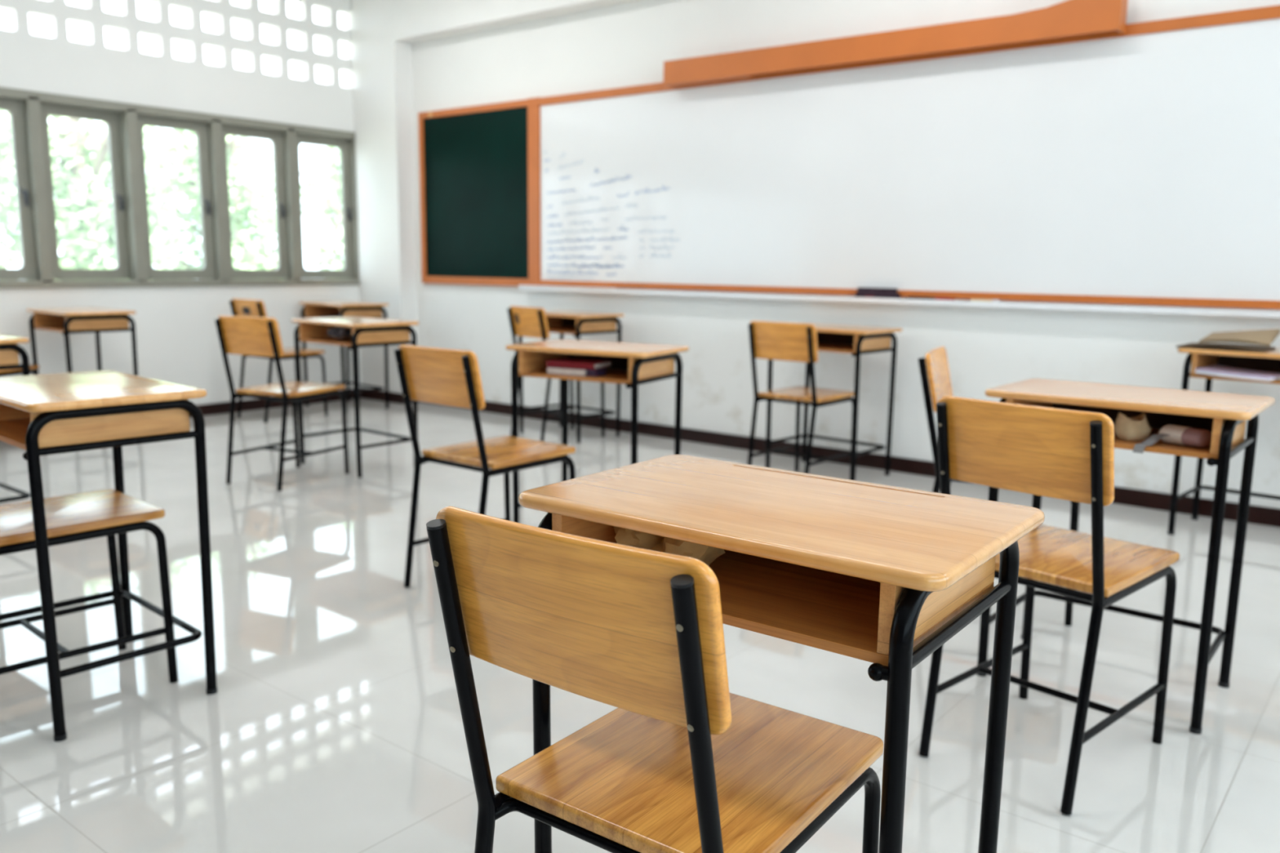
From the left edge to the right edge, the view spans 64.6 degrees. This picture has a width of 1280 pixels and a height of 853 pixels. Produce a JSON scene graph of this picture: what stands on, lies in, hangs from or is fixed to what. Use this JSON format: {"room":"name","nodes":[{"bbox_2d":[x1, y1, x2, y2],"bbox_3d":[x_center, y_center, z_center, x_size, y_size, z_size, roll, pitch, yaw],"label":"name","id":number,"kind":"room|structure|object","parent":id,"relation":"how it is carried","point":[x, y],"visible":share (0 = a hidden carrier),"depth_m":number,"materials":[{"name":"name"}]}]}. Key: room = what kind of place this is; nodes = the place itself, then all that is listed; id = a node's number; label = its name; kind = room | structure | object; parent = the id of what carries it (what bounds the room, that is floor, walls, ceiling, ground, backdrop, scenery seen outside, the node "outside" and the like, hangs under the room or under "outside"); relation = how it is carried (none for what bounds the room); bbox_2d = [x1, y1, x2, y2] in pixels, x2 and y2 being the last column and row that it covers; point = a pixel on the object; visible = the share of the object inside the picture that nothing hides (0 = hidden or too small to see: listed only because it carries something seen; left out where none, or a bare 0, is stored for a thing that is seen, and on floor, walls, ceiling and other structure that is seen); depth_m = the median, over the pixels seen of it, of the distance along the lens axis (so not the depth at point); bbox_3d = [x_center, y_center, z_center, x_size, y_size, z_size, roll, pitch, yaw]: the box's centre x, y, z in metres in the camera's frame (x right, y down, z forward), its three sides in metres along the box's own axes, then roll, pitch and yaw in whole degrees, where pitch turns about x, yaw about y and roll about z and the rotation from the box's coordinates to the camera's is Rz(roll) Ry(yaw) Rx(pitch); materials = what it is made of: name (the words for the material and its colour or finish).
{"room":"classroom","nodes":[
{"label":"classroom","id":0,"kind":"room"},
{"bbox_2d":[0,0,361,404],"bbox_3d":[-4.700,-1.264,4.492,0.140,3.050,8.578,8,12,38],"label":"wall","id":1,"kind":"structure","parent":0,"point":[178,342],"depth_m":6.56,"materials":[{"name":"white paint"}]},
{"bbox_2d":[0,86,359,288],"bbox_3d":[-4.236,-1.244,5.046,0.127,1.119,6.717,8,12,38],"label":"window","id":2,"kind":"structure","parent":1,"relation":"in","point":[28,111],"depth_m":6.41,"materials":[{"name":"grey paint"}]},
{"bbox_2d":[189,387,361,417],"bbox_3d":[-4.674,0.215,4.662,0.014,0.076,8.128,8,12,38],"label":"baseboard","id":3,"kind":"structure","parent":1,"relation":"attached to","point":[259,403],"depth_m":7.08,"materials":[{"name":"brown wood"}]},
{"bbox_2d":[0,397,1279,852],"bbox_3d":[-1.155,0.758,2.003,9.500,0.060,8.878,8,12,38],"label":"floor","id":4,"kind":"structure","parent":0,"point":[333,723],"depth_m":2.54,"materials":[{"name":"tile"}]},
{"bbox_2d":[0,333,30,502],"bbox_3d":[-2.607,0.032,3.846,0.586,0.750,0.378,8,12,38],"label":"school desk","id":5,"kind":"object","parent":4,"relation":"on","point":[10,349],"visible":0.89,"depth_m":3.76,"materials":[{"name":"brown wood"}]},
{"bbox_2d":[0,364,39,376],"bbox_3d":[-3.604,-0.273,5.522,0.358,0.792,0.492,4,10,18],"label":"chair","id":6,"kind":"object","parent":4,"relation":"on","point":[10,371],"visible":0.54,"depth_m":5.55,"materials":[{"name":"brown wood"}]},
{"bbox_2d":[26,306,137,375],"bbox_3d":[-3.186,-0.295,5.820,0.586,0.750,0.378,9,12,40],"label":"school desk","id":7,"kind":"object","parent":4,"relation":"on","point":[68,321],"visible":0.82,"depth_m":5.68,"materials":[{"name":"brown wood"}]},
{"bbox_2d":[34,325,63,332],"bbox_3d":[-3.185,-0.559,5.775,0.476,0.012,0.328,9,12,40],"label":"shelf","id":8,"kind":"object","parent":7,"relation":"attached to","point":[54,328],"depth_m":5.73,"materials":[{"name":"brown wood"}]},
{"bbox_2d":[0,488,178,683],"bbox_3d":[-1.440,0.258,2.409,0.358,0.792,0.492,9,12,41],"label":"chair","id":9,"kind":"object","parent":4,"relation":"on","point":[108,513],"visible":0.98,"depth_m":2.45,"materials":[{"name":"brown wood"}]},
{"bbox_2d":[0,370,217,742],"bbox_3d":[-1.344,0.271,2.462,0.586,0.750,0.378,9,12,41],"label":"school desk","id":10,"kind":"object","parent":4,"relation":"on","point":[58,413],"visible":0.95,"depth_m":2.29,"materials":[{"name":"brown wood"}]},
{"bbox_2d":[0,417,188,450],"bbox_3d":[-1.343,0.007,2.416,0.476,0.012,0.328,9,12,41],"label":"shelf","id":11,"kind":"object","parent":10,"relation":"attached to","point":[13,431],"depth_m":2.28,"materials":[{"name":"brown wood"}]},
{"bbox_2d":[229,297,328,422],"bbox_3d":[-2.399,-0.454,6.737,0.358,0.792,0.492,8,12,37],"label":"chair","id":12,"kind":"object","parent":4,"relation":"on","point":[239,307],"visible":0.62,"depth_m":6.59,"materials":[{"name":"brown wood"}]},
{"bbox_2d":[214,315,349,491],"bbox_3d":[-1.693,-0.136,4.826,0.358,0.792,0.492,5,10,24],"label":"chair","id":13,"kind":"object","parent":4,"relation":"on","point":[237,335],"visible":1,"depth_m":4.66,"materials":[{"name":"brown wood"}]},
{"bbox_2d":[298,300,389,413],"bbox_3d":[-2.105,-0.509,7.231,0.586,0.750,0.378,9,12,42],"label":"school desk","id":14,"kind":"object","parent":4,"relation":"on","point":[336,308],"visible":0.81,"depth_m":7.18,"materials":[{"name":"brown wood"}]},
{"bbox_2d":[305,315,338,317],"bbox_3d":[-2.104,-0.773,7.186,0.476,0.012,0.328,9,12,42],"label":"shelf","id":15,"kind":"object","parent":14,"relation":"attached to","point":[306,316],"depth_m":7.22,"materials":[{"name":"brown wood"}]},
{"bbox_2d":[291,316,418,477],"bbox_3d":[-1.449,-0.169,5.180,0.586,0.750,0.378,8,12,39],"label":"school desk","id":16,"kind":"object","parent":4,"relation":"on","point":[366,331],"visible":0.98,"depth_m":5.05,"materials":[{"name":"brown wood"}]},
{"bbox_2d":[299,336,351,346],"bbox_3d":[-1.448,-0.433,5.134,0.476,0.012,0.328,8,12,39],"label":"shelf","id":17,"kind":"object","parent":16,"relation":"attached to","point":[321,340],"depth_m":5.11,"materials":[{"name":"brown wood"}]},
{"bbox_2d":[326,325,351,339],"bbox_3d":[-1.504,-0.471,5.061,0.152,0.068,0.126,8,12,39],"label":"plastic bag","id":18,"kind":"object","parent":16,"relation":"on","point":[339,332],"visible":0.96,"depth_m":5.02,"materials":[{"name":"grey plastic"}]},
{"bbox_2d":[394,344,575,587],"bbox_3d":[-0.491,0.126,3.302,0.358,0.792,0.492,8,12,38],"label":"chair","id":19,"kind":"object","parent":4,"relation":"on","point":[435,375],"visible":0.94,"depth_m":3.16,"materials":[{"name":"brown wood"}]},
{"bbox_2d":[506,306,604,441],"bbox_3d":[-0.503,-0.328,6.112,0.492,0.792,0.358,-7,12,-40],"label":"chair","id":20,"kind":"object","parent":4,"relation":"on","point":[526,322],"visible":0.53,"depth_m":5.96,"materials":[{"name":"brown wood"}]},
{"bbox_2d":[518,310,624,443],"bbox_3d":[-0.432,-0.322,6.207,0.586,0.750,0.378,9,12,41],"label":"school desk","id":21,"kind":"object","parent":4,"relation":"on","point":[578,323],"visible":0.8,"depth_m":6.10,"materials":[{"name":"brown wood"}]},
{"bbox_2d":[548,326,576,333],"bbox_3d":[-0.431,-0.586,6.162,0.476,0.012,0.328,9,12,41],"label":"shelf","id":22,"kind":"object","parent":21,"relation":"attached to","point":[565,330],"depth_m":6.08,"materials":[{"name":"brown wood"}]},
{"bbox_2d":[505,338,688,523],"bbox_3d":[-0.161,0.071,3.797,0.586,0.750,0.378,6,10,27],"label":"school desk","id":23,"kind":"object","parent":4,"relation":"on","point":[633,365],"visible":0.82,"depth_m":3.71,"materials":[{"name":"brown wood"}]},
{"bbox_2d":[546,366,586,376],"bbox_3d":[-0.239,-0.208,3.721,0.164,0.024,0.134,6,10,27],"label":"book","id":24,"kind":"object","parent":23,"relation":"on","point":[570,371],"visible":0.58,"depth_m":3.66,"materials":[{"name":"grey paper"}]},
{"bbox_2d":[546,357,611,369],"bbox_3d":[-0.225,-0.231,3.719,0.198,0.024,0.137,5,10,25],"label":"book","id":25,"kind":"object","parent":24,"relation":"on","point":[565,362],"visible":1,"depth_m":3.67,"materials":[{"name":"red paper"}]},
{"bbox_2d":[518,368,671,384],"bbox_3d":[-0.159,-0.193,3.751,0.476,0.012,0.328,6,10,27],"label":"shelf","id":26,"kind":"object","parent":23,"relation":"attached to","point":[616,375],"depth_m":3.65,"materials":[{"name":"brown wood"}]},
{"bbox_2d":[586,368,606,377],"bbox_3d":[-0.157,-0.195,3.651,0.041,0.024,0.081,6,10,27],"label":"book","id":27,"kind":"object","parent":23,"relation":"on","point":[602,371],"visible":0.91,"depth_m":3.62,"materials":[{"name":"purple paper"}]},
{"bbox_2d":[426,506,884,852],"bbox_3d":[0.044,0.466,1.233,0.358,0.792,0.492,7,11,35],"label":"chair","id":28,"kind":"object","parent":4,"relation":"on","point":[683,762],"visible":1,"depth_m":1.09,"materials":[{"name":"brown wood"}]},
{"bbox_2d":[518,454,1044,852],"bbox_3d":[0.171,0.466,1.376,0.586,0.750,0.378,8,11,36],"label":"school desk","id":29,"kind":"object","parent":4,"relation":"on","point":[883,575],"visible":0.8,"depth_m":1.23,"materials":[{"name":"brown wood"}]},
{"bbox_2d":[613,526,724,565],"bbox_3d":[0.043,0.151,1.360,0.167,0.067,0.103,8,11,36],"label":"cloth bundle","id":30,"kind":"object","parent":29,"relation":"on","point":[706,554],"visible":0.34,"depth_m":1.32,"materials":[{"name":"beige fabric"}]},
{"bbox_2d":[708,549,994,666],"bbox_3d":[0.172,0.202,1.330,0.476,0.012,0.328,8,11,36],"label":"shelf","id":31,"kind":"object","parent":29,"relation":"attached to","point":[837,613],"depth_m":1.21,"materials":[{"name":"brown wood"}]},
{"bbox_2d":[746,320,853,479],"bbox_3d":[0.785,-0.114,4.887,0.358,0.792,0.492,8,12,39],"label":"chair","id":32,"kind":"object","parent":4,"relation":"on","point":[773,340],"visible":0.94,"depth_m":4.74,"materials":[{"name":"brown wood"}]},
{"bbox_2d":[765,322,902,480],"bbox_3d":[0.966,-0.133,5.148,0.586,0.750,0.378,9,12,41],"label":"school desk","id":33,"kind":"object","parent":4,"relation":"on","point":[856,340],"visible":0.66,"depth_m":5.07,"materials":[{"name":"brown wood"}]},
{"bbox_2d":[817,342,888,353],"bbox_3d":[0.967,-0.397,5.103,0.476,0.012,0.328,9,12,41],"label":"shelf","id":34,"kind":"object","parent":33,"relation":"attached to","point":[846,348],"depth_m":4.96,"materials":[{"name":"brown wood"}]},
{"bbox_2d":[917,346,1079,626],"bbox_3d":[1.135,0.163,3.201,0.492,0.792,0.358,5,10,24],"label":"chair","id":35,"kind":"object","parent":4,"relation":"on","point":[936,359],"visible":0.38,"depth_m":3.10,"materials":[{"name":"brown wood"}]},
{"bbox_2d":[918,395,1179,815],"bbox_3d":[0.891,0.325,2.175,0.492,0.792,0.358,-8,12,-42],"label":"chair","id":36,"kind":"object","parent":4,"relation":"on","point":[1062,454],"visible":0.84,"depth_m":2.03,"materials":[{"name":"brown wood"}]},
{"bbox_2d":[976,377,1275,734],"bbox_3d":[1.200,0.287,2.563,0.586,0.750,0.378,8,12,39],"label":"school desk","id":37,"kind":"object","parent":4,"relation":"on","point":[1225,415],"visible":0.79,"depth_m":2.46,"materials":[{"name":"brown wood"}]},
{"bbox_2d":[1114,412,1151,440],"bbox_3d":[1.180,-0.001,2.425,0.080,0.064,0.069,8,12,39],"label":"pouch","id":38,"kind":"object","parent":37,"relation":"on","point":[1137,428],"visible":1,"depth_m":2.40,"materials":[{"name":"beige fabric"}]},
{"bbox_2d":[1132,433,1169,453],"bbox_3d":[1.193,0.039,2.351,0.099,0.041,0.024,-2,10,-19],"label":"strap","id":39,"kind":"object","parent":37,"relation":"hanging from","point":[1140,447],"visible":1,"depth_m":2.34,"materials":[{"name":"grey fabric"}]},
{"bbox_2d":[1113,423,1244,458],"bbox_3d":[1.201,0.023,2.518,0.476,0.012,0.328,8,12,39],"label":"shelf","id":40,"kind":"object","parent":37,"relation":"attached to","point":[1161,446],"depth_m":2.35,"materials":[{"name":"brown wood"}]},
{"bbox_2d":[1159,424,1212,448],"bbox_3d":[1.268,0.022,2.354,0.062,0.043,0.112,-5,11,-30],"label":"pencil case","id":41,"kind":"object","parent":37,"relation":"on","point":[1180,435],"visible":0.97,"depth_m":2.33,"materials":[{"name":"beige"}]},
{"bbox_2d":[1167,346,1279,534],"bbox_3d":[2.445,0.075,3.978,0.586,0.750,0.378,9,12,42],"label":"school desk","id":42,"kind":"object","parent":4,"relation":"on","point":[1199,357],"visible":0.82,"depth_m":4.05,"materials":[{"name":"brown wood"}]},
{"bbox_2d":[1175,342,1275,352],"bbox_3d":[2.302,-0.319,3.977,0.300,0.024,0.250,9,12,40],"label":"folder","id":43,"kind":"object","parent":42,"relation":"on","point":[1245,347],"visible":0.99,"depth_m":3.90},
{"bbox_2d":[1198,328,1279,346],"bbox_3d":[2.346,-0.356,3.958,0.240,0.058,0.220,8,12,40],"label":"folder","id":44,"kind":"object","parent":43,"relation":"on","point":[1265,337],"visible":1,"depth_m":3.92,"materials":[{"name":"beige paper"}]},
{"bbox_2d":[1190,373,1279,384],"bbox_3d":[2.445,-0.189,3.932,0.476,0.012,0.328,9,12,42],"label":"shelf","id":45,"kind":"object","parent":42,"relation":"attached to","point":[1192,375],"depth_m":3.89,"materials":[{"name":"brown wood"}]},
{"bbox_2d":[1195,364,1279,381],"bbox_3d":[2.322,-0.207,3.906,0.200,0.027,0.265,-6,12,-38],"label":"paper stack","id":46,"kind":"object","parent":42,"relation":"on","point":[1221,371],"visible":1,"depth_m":3.89,"materials":[{"name":"white paper"}]},
{"bbox_2d":[411,0,1279,508],"bbox_3d":[1.492,-1.269,5.012,9.300,3.050,0.150,8,12,38],"label":"wall","id":47,"kind":"structure","parent":0,"point":[625,44],"depth_m":5.58,"materials":[{"name":"white paint"}]},
{"bbox_2d":[345,0,417,393],"bbox_3d":[-1.901,-1.714,7.494,0.550,3.050,0.160,8,12,38],"label":"pillar","id":48,"kind":"structure","parent":47,"relation":"attached to","point":[380,78],"depth_m":7.37,"materials":[{"name":"white paint"}]},
{"bbox_2d":[417,98,528,286],"bbox_3d":[-1.153,-1.584,6.978,1.092,1.201,0.033,8,12,38],"label":"chalkboard","id":49,"kind":"object","parent":47,"relation":"attached to","point":[473,160],"visible":0.94,"depth_m":6.96,"materials":[{"name":"green"}]},
{"bbox_2d":[393,0,636,43],"bbox_3d":[1.613,-2.496,4.541,8.400,0.475,0.160,8,12,38],"label":"ceiling","id":50,"kind":"structure","parent":47,"relation":"attached to","point":[415,21],"depth_m":6.65,"materials":[{"name":"white paint"}]},
{"bbox_2d":[361,387,1279,527],"bbox_3d":[1.375,0.217,5.128,8.900,0.076,0.164,8,12,38],"label":"baseboard","id":51,"kind":"structure","parent":47,"relation":"attached to","point":[1266,516],"depth_m":5.45,"materials":[{"name":"brown tile"}]},
{"bbox_2d":[663,0,1128,87],"bbox_3d":[1.117,-1.894,5.039,2.412,0.165,0.129,8,12,38],"label":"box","id":52,"kind":"object","parent":47,"relation":"attached to","point":[1066,18],"visible":1,"depth_m":4.83,"materials":[{"name":"orange paint"}]},
{"bbox_2d":[518,284,1279,318],"bbox_3d":[1.467,-0.614,4.983,5.760,0.032,0.077,8,12,38],"label":"shelf","id":53,"kind":"object","parent":47,"relation":"attached to","point":[1255,313],"visible":1,"depth_m":4.96,"materials":[{"name":"white metal"}]},
{"bbox_2d":[854,287,900,298],"bbox_3d":[1.214,-0.680,5.170,0.236,0.056,0.038,8,12,38],"label":"eraser","id":54,"kind":"object","parent":53,"relation":"on","point":[872,292],"visible":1,"depth_m":5.15,"materials":[{"name":"fabric"}]},
{"bbox_2d":[906,296,954,300],"bbox_3d":[1.433,-0.629,4.994,0.240,0.019,0.019,8,12,38],"label":"marker pen","id":55,"kind":"object","parent":53,"relation":"on","point":[908,297],"visible":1,"depth_m":4.98,"materials":[{"name":"white plastic"}]},
{"bbox_2d":[971,298,999,302],"bbox_3d":[1.649,-0.599,4.830,0.135,0.017,0.017,8,12,38],"label":"marker pen","id":56,"kind":"object","parent":53,"relation":"on","point":[972,300],"visible":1,"depth_m":4.83,"materials":[{"name":"beige plastic"}]},
{"bbox_2d":[527,4,1279,309],"bbox_3d":[1.527,-1.211,4.874,5.762,1.204,0.031,8,12,38],"label":"whiteboard","id":57,"kind":"object","parent":47,"relation":"attached to","point":[1140,165],"visible":1,"depth_m":4.89,"materials":[{"name":"white"}]},
{"label":"outside","id":58,"kind":"structure","parent":0,"visible":0},
{"bbox_3d":[-15.237,-1.267,18.567,33.100,0.100,70.000,8,12,38],"label":"ground","id":59,"kind":"structure","parent":58,"visible":0},
{"bbox_2d":[0,109,197,279],"bbox_3d":[-5.758,-1.672,10.384,1.921,3.562,1.966,8,12,38],"label":"tree","id":60,"kind":"object","parent":59,"relation":"on","point":[83,211],"visible":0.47,"depth_m":9.91,"materials":[{"name":"green plant"}]},
{"bbox_2d":[146,128,306,279],"bbox_3d":[-4.869,-1.936,11.839,1.903,3.642,1.906,8,12,38],"label":"tree","id":61,"kind":"object","parent":59,"relation":"on","point":[248,252],"visible":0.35,"depth_m":11.46,"materials":[{"name":"green plant"}]},
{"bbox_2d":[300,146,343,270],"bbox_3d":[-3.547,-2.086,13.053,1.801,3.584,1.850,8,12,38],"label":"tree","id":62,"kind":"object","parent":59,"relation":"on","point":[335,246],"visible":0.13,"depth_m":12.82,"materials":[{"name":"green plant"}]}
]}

